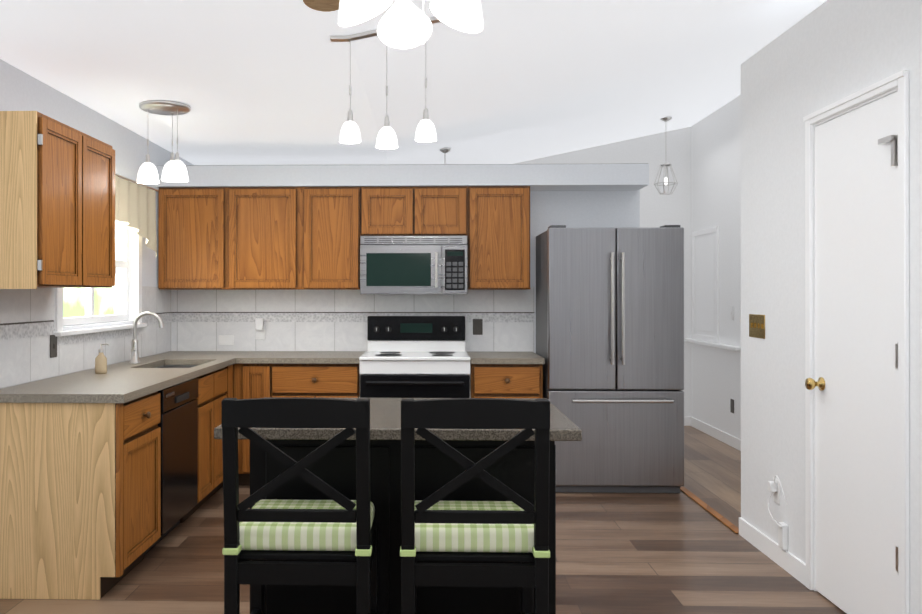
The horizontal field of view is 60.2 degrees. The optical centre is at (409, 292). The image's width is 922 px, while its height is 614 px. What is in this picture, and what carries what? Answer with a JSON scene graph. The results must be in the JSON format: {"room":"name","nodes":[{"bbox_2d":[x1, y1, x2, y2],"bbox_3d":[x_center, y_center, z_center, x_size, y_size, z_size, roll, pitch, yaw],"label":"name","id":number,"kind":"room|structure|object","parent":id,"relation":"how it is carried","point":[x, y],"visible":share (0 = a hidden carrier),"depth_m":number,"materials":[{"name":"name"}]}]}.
{"room":"kitchen","nodes":[
{"label":"kitchen","id":0,"kind":"room"},
{"bbox_2d":[0,59,193,387],"bbox_3d":[-1.996,0.127,3.328,0.150,2.460,10.150,0,0,2],"label":"wall","id":1,"kind":"structure","parent":0,"point":[20,90],"depth_m":4.75,"materials":[{"name":"grey paint"}]},
{"bbox_2d":[0,111,115,288],"bbox_3d":[-1.732,-0.396,3.800,0.329,0.762,0.815,0,0,2],"label":"upper cabinet","id":2,"kind":"object","parent":1,"relation":"attached to","point":[57,204],"visible":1,"depth_m":3.53,"materials":[{"name":"brown wood"}]},
{"bbox_2d":[0,286,171,388],"bbox_3d":[-1.879,0.202,4.741,0.009,0.495,2.760,0,0,2],"label":"tile backsplash","id":3,"kind":"structure","parent":1,"relation":"attached to","point":[27,316],"depth_m":4.17,"materials":[{"name":"tile"}]},
{"bbox_2d":[50,335,56,357],"bbox_3d":[-1.885,0.284,4.201,0.009,0.120,0.075,0,0,2],"label":"outlet","id":4,"kind":"object","parent":3,"relation":"attached to","point":[53,340],"depth_m":4.19,"materials":[{"name":"grey plastic"}]},
{"bbox_2d":[54,177,146,336],"bbox_3d":[-1.913,-0.253,4.852,0.155,0.975,1.280,0,0,2],"label":"window","id":5,"kind":"structure","parent":1,"relation":"in","point":[135,274],"depth_m":5.36,"materials":[{"name":"white wood"}]},
{"bbox_2d":[115,173,158,255],"bbox_3d":[-1.808,-0.482,4.885,0.102,0.484,1.310,0,0,2],"label":"valance curtain","id":6,"kind":"object","parent":5,"relation":"attached to","point":[135,204],"visible":0.56,"depth_m":5.13,"materials":[{"name":"beige fabric"}]},
{"bbox_2d":[156,163,648,352],"bbox_3d":[-0.050,0.216,5.977,3.600,2.293,0.450,0,0,2],"label":"wall","id":7,"kind":"structure","parent":0,"point":[588,195],"depth_m":5.78,"materials":[{"name":"grey paint"}]},
{"bbox_2d":[158,187,225,289],"bbox_3d":[-1.587,-0.398,5.953,0.503,0.750,0.318,0,0,2],"label":"upper cabinet","id":8,"kind":"object","parent":7,"relation":"attached to","point":[191,220],"depth_m":5.80,"materials":[{"name":"brown wood"}]},
{"bbox_2d":[226,187,301,289],"bbox_3d":[-1.066,-0.398,5.939,0.540,0.750,0.318,0,0,2],"label":"upper cabinet","id":9,"kind":"object","parent":7,"relation":"attached to","point":[258,238],"depth_m":5.79,"materials":[{"name":"brown wood"}]},
{"bbox_2d":[302,187,361,289],"bbox_3d":[-0.578,-0.398,5.926,0.437,0.750,0.318,0,0,2],"label":"upper cabinet","id":10,"kind":"object","parent":7,"relation":"attached to","point":[331,216],"depth_m":5.78,"materials":[{"name":"brown wood"}]},
{"bbox_2d":[172,287,534,351],"bbox_3d":[-0.447,0.205,6.089,2.800,0.495,0.008,0,0,2],"label":"tile backsplash","id":11,"kind":"structure","parent":7,"relation":"attached to","point":[294,320],"depth_m":6.09,"materials":[{"name":"tile"}]},
{"bbox_2d":[218,335,233,344],"bbox_3d":[-1.414,0.367,6.109,0.120,0.075,0.005,0,0,2],"label":"outlet","id":12,"kind":"object","parent":11,"relation":"attached to","point":[222,339],"depth_m":6.11,"materials":[{"name":"white plastic"}]},
{"bbox_2d":[255,318,264,339],"bbox_3d":[-1.151,0.280,6.082,0.075,0.165,0.044,0,0,2],"label":"outlet","id":13,"kind":"object","parent":11,"relation":"attached to","point":[260,331],"depth_m":6.09,"materials":[{"name":"white plastic"}]},
{"bbox_2d":[473,319,482,334],"bbox_3d":[0.520,0.262,6.054,0.075,0.120,0.009,0,0,2],"label":"outlet","id":14,"kind":"object","parent":11,"relation":"attached to","point":[477,323],"depth_m":6.05,"materials":[{"name":"grey plastic"}]},
{"bbox_2d":[362,186,421,235],"bbox_3d":[-0.132,-0.594,5.915,0.446,0.359,0.318,0,0,2],"label":"upper cabinet","id":15,"kind":"object","parent":7,"relation":"attached to","point":[386,211],"depth_m":5.76,"materials":[{"name":"brown wood"}]},
{"bbox_2d":[360,236,467,293],"bbox_3d":[0.034,-0.197,5.850,0.770,0.422,0.438,0,0,2],"label":"microwave","id":16,"kind":"object","parent":15,"relation":"attached to","point":[413,264],"visible":1,"depth_m":5.67,"materials":[{"name":"silver metal"}]},
{"bbox_2d":[422,186,469,237],"bbox_3d":[0.201,-0.594,5.906,0.449,0.359,0.318,0,0,2],"label":"upper cabinet","id":17,"kind":"object","parent":7,"relation":"attached to","point":[445,209],"depth_m":5.75,"materials":[{"name":"brown wood"}]},
{"bbox_2d":[467,186,529,289],"bbox_3d":[0.654,-0.398,5.894,0.449,0.750,0.318,0,0,2],"label":"upper cabinet","id":18,"kind":"object","parent":7,"relation":"attached to","point":[498,244],"depth_m":5.74,"materials":[{"name":"brown wood"}]},
{"bbox_2d":[0,0,826,164],"bbox_3d":[0.768,-1.546,3.258,5.680,0.908,10.150,0,0,2],"label":"ceiling","id":19,"kind":"structure","parent":0,"point":[257,82],"depth_m":4.38,"materials":[{"name":"white paint"}]},
{"bbox_2d":[136,100,190,183],"bbox_3d":[-1.429,-0.862,4.620,0.305,0.453,0.290,0,0,2],"label":"light","id":20,"kind":"object","parent":19,"relation":"hanging from","point":[174,170],"visible":1,"depth_m":4.56,"materials":[{"name":"white glass"}]},
{"bbox_2d":[330,16,441,149],"bbox_3d":[-0.089,-0.898,3.374,0.500,0.560,0.096,0,0,2],"label":"light bar","id":21,"kind":"object","parent":19,"relation":"hanging from","point":[387,137],"visible":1,"depth_m":3.36,"materials":[{"name":"white glass"}]},
{"bbox_2d":[303,0,483,48],"bbox_3d":[-0.013,-0.890,1.931,1.208,0.535,1.183,0,0,2],"label":"ceiling fan","id":22,"kind":"object","parent":19,"relation":"hanging from","point":[404,24],"visible":1,"depth_m":2.05,"materials":[{"name":"white plastic"}]},
{"bbox_2d":[439,147,450,163],"bbox_3d":[0.289,-0.887,6.495,0.154,0.590,0.154,0,0,2],"label":"pendant light","id":23,"kind":"object","parent":19,"relation":"hanging from","point":[444,150],"visible":0.29,"depth_m":6.47,"materials":[{"name":"silver metal"}]},
{"bbox_2d":[654,117,677,194],"bbox_3d":[2.345,-1.251,7.252,0.217,0.697,0.190,0,0,2],"label":"lantern pendant light","id":24,"kind":"object","parent":19,"relation":"hanging from","point":[665,164],"visible":1,"depth_m":7.25,"materials":[{"name":"silver metal"}]},
{"bbox_2d":[0,426,846,613],"bbox_3d":[0.768,1.403,3.252,5.680,0.109,10.150,0,0,2],"label":"floor","id":25,"kind":"structure","parent":0,"point":[681,552],"depth_m":3.97,"materials":[{"name":"laminate"}]},
{"bbox_2d":[0,391,160,599],"bbox_3d":[-1.585,0.924,3.779,0.623,0.868,0.540,0,0,2],"label":"base cabinet","id":26,"kind":"object","parent":25,"relation":"on","point":[80,501],"depth_m":3.51,"materials":[{"name":"brown wood"}]},
{"bbox_2d":[144,377,197,554],"bbox_3d":[-1.537,0.924,4.365,0.587,0.861,0.622,0,0,2],"label":"dishwasher","id":27,"kind":"object","parent":25,"relation":"on","point":[178,424],"visible":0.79,"depth_m":4.31,"materials":[{"name":"black metal"}]},
{"bbox_2d":[180,369,219,522],"bbox_3d":[-1.556,0.926,4.882,0.623,0.868,0.398,0,0,2],"label":"base cabinet","id":28,"kind":"object","parent":25,"relation":"on","point":[208,455],"depth_m":4.92,"materials":[{"name":"brown wood"}]},
{"bbox_2d":[220,365,231,487],"bbox_3d":[-1.548,0.927,5.177,0.623,0.868,0.389,0,0,2],"label":"base cabinet","id":29,"kind":"object","parent":25,"relation":"on","point":[226,372],"depth_m":5.28,"materials":[{"name":"brown wood"}]},
{"bbox_2d":[232,364,232,397],"bbox_3d":[-1.541,0.927,5.414,0.623,0.868,0.188,0,0,2],"label":"base cabinet","id":30,"kind":"object","parent":25,"relation":"on","point":[232,364],"depth_m":5.49,"materials":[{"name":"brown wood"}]},
{"bbox_2d":[0,351,243,402],"bbox_3d":[-1.547,0.557,4.802,0.652,0.214,2.622,0,0,2],"label":"countertop","id":31,"kind":"structure","parent":30,"relation":"on","point":[123,382],"depth_m":4.08,"materials":[{"name":"beige stone"}]},
{"bbox_2d":[95,343,108,373],"bbox_3d":[-1.705,0.364,4.395,0.079,0.168,0.064,0,0,2],"label":"soap dispenser","id":32,"kind":"object","parent":31,"relation":"on","point":[100,363],"visible":1,"depth_m":4.37,"materials":[{"name":"beige"}]},
{"bbox_2d":[130,311,163,363],"bbox_3d":[-1.673,0.284,5.023,0.218,0.332,0.106,0,0,2],"label":"faucet","id":33,"kind":"object","parent":31,"relation":"on","point":[134,350],"visible":1,"depth_m":5.03,"materials":[{"name":"silver metal"}]},
{"bbox_2d":[236,351,364,363],"bbox_3d":[-0.763,0.471,5.780,0.847,0.038,0.627,0,0,2],"label":"countertop","id":34,"kind":"structure","parent":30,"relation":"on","point":[295,357],"depth_m":5.51,"materials":[{"name":"beige stone"}]},
{"bbox_2d":[233,363,359,485],"bbox_3d":[-0.789,0.928,5.773,0.896,0.868,0.631,0,0,2],"label":"base cabinet","id":35,"kind":"object","parent":25,"relation":"on","point":[256,380],"visible":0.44,"depth_m":5.50,"materials":[{"name":"brown wood"}]},
{"bbox_2d":[222,397,377,613],"bbox_3d":[-0.335,0.835,2.558,0.448,1.042,0.440,0,0,2],"label":"stool","id":36,"kind":"object","parent":25,"relation":"on","point":[339,526],"visible":1,"depth_m":2.38,"materials":[{"name":"black wood"}]},
{"bbox_2d":[214,397,581,613],"bbox_3d":[-0.032,0.901,2.979,1.205,0.910,0.780,0,0,2],"label":"kitchen island","id":37,"kind":"object","parent":25,"relation":"on","point":[436,469],"visible":0.38,"depth_m":2.86,"materials":[{"name":"black paint"}]},
{"bbox_2d":[359,316,470,397],"bbox_3d":[0.043,0.769,5.715,0.764,1.185,0.667,0,0,2],"label":"range","id":38,"kind":"object","parent":25,"relation":"on","point":[415,357],"visible":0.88,"depth_m":5.45,"materials":[{"name":"white metal"}]},
{"bbox_2d":[400,398,549,613],"bbox_3d":[0.199,0.835,2.543,0.448,1.042,0.440,0,0,2],"label":"stool","id":39,"kind":"object","parent":25,"relation":"on","point":[435,528],"visible":1,"depth_m":2.37,"materials":[{"name":"black wood"}]},
{"bbox_2d":[470,363,542,397],"bbox_3d":[0.677,0.928,5.734,0.494,0.868,0.631,0,0,2],"label":"base cabinet","id":40,"kind":"object","parent":25,"relation":"on","point":[506,380],"visible":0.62,"depth_m":5.45,"materials":[{"name":"brown wood"}]},
{"bbox_2d":[467,352,544,363],"bbox_3d":[0.680,0.471,5.741,0.503,0.038,0.627,0,0,2],"label":"countertop","id":41,"kind":"structure","parent":40,"relation":"on","point":[476,357],"depth_m":5.43,"materials":[{"name":"beige stone"}]},
{"bbox_2d":[536,225,683,492],"bbox_3d":[1.403,0.450,5.656,0.910,1.813,0.749,0,0,2],"label":"refrigerator","id":42,"kind":"object","parent":25,"relation":"on","point":[610,325],"visible":0.9,"depth_m":5.34,"materials":[{"name":"grey metal"}]},
{"bbox_2d":[514,126,690,416],"bbox_3d":[0.552,-0.509,8.263,4.680,3.750,0.150,0,0,2],"label":"wall","id":43,"kind":"structure","parent":0,"point":[657,210],"depth_m":8.13,"materials":[{"name":"grey paint"}]},
{"bbox_2d":[684,417,689,425],"bbox_3d":[2.334,1.319,8.131,1.050,0.095,0.012,0,0,2],"label":"baseboard","id":44,"kind":"structure","parent":43,"relation":"attached to","point":[686,419],"depth_m":8.11,"materials":[{"name":"white wood"}]},
{"bbox_2d":[691,95,740,439],"bbox_3d":[2.917,-0.512,6.355,0.150,3.750,3.840,0,0,2],"label":"wall","id":45,"kind":"structure","parent":0,"point":[715,202],"depth_m":7.28,"materials":[{"name":"grey paint"}]},
{"bbox_2d":[685,226,740,350],"bbox_3d":[2.836,-0.058,7.451,0.070,1.115,1.349,0,0,2],"label":"trim","id":46,"kind":"structure","parent":45,"relation":"attached to","point":[705,285],"depth_m":7.63,"materials":[{"name":"white wood"}]},
{"bbox_2d":[690,417,740,450],"bbox_3d":[2.834,1.315,6.278,0.012,0.095,3.690,0,0,2],"label":"baseboard","id":47,"kind":"structure","parent":45,"relation":"attached to","point":[712,431],"depth_m":7.38,"materials":[{"name":"white wood"}]},
{"bbox_2d":[730,399,733,412],"bbox_3d":[2.856,1.004,7.014,0.005,0.120,0.075,0,0,2],"label":"outlet","id":48,"kind":"object","parent":45,"relation":"attached to","point":[731,400],"depth_m":7.02,"materials":[{"name":"grey plastic"}]},
{"bbox_2d":[730,307,733,319],"bbox_3d":[2.854,0.184,7.015,0.009,0.120,0.075,0,0,2],"label":"light switch","id":49,"kind":"object","parent":45,"relation":"attached to","point":[731,308],"depth_m":7.01,"materials":[{"name":"white plastic"}]},
{"bbox_2d":[741,0,921,613],"bbox_3d":[2.670,-0.521,1.359,1.777,3.750,6.160,0,0,2],"label":"wall","id":50,"kind":"structure","parent":0,"point":[825,53],"depth_m":3.82,"materials":[{"name":"white paint"}]},
{"bbox_2d":[749,314,764,338],"bbox_3d":[1.851,0.179,4.231,0.011,0.125,0.200,0,0,2],"label":"light switch","id":51,"kind":"object","parent":50,"relation":"attached to","point":[756,325],"visible":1,"depth_m":4.22,"materials":[{"name":"brown"}]},
{"bbox_2d":[739,517,805,585],"bbox_3d":[1.847,1.311,4.058,0.012,0.095,0.802,0,0,2],"label":"baseboard","id":52,"kind":"structure","parent":50,"relation":"attached to","point":[789,563],"depth_m":4.01,"materials":[{"name":"white wood"}]},
{"bbox_2d":[768,475,787,549],"bbox_3d":[1.828,1.081,3.932,0.042,0.355,0.190,0,0,2],"label":"cord","id":53,"kind":"object","parent":50,"relation":"attached to","point":[774,485],"visible":0.98,"depth_m":3.91,"materials":[{"name":"white plastic"}]},
{"bbox_2d":[805,91,897,613],"bbox_3d":[1.817,0.298,3.268,0.103,2.102,0.667,0,0,2],"label":"door","id":54,"kind":"structure","parent":50,"relation":"in","point":[854,383],"depth_m":3.24,"materials":[{"name":"white wood"}]},
{"bbox_2d":[803,70,909,613],"bbox_3d":[1.880,0.273,3.270,0.144,2.168,0.772,0,0,2],"label":"door frame","id":55,"kind":"structure","parent":50,"relation":"attached to","point":[893,83],"depth_m":2.93,"materials":[{"name":"white wood"}]},
{"label":"outside","id":56,"kind":"structure","parent":0,"visible":0},
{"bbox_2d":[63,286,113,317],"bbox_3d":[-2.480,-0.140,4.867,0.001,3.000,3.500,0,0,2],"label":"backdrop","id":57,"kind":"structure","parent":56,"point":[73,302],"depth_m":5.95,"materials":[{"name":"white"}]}
]}

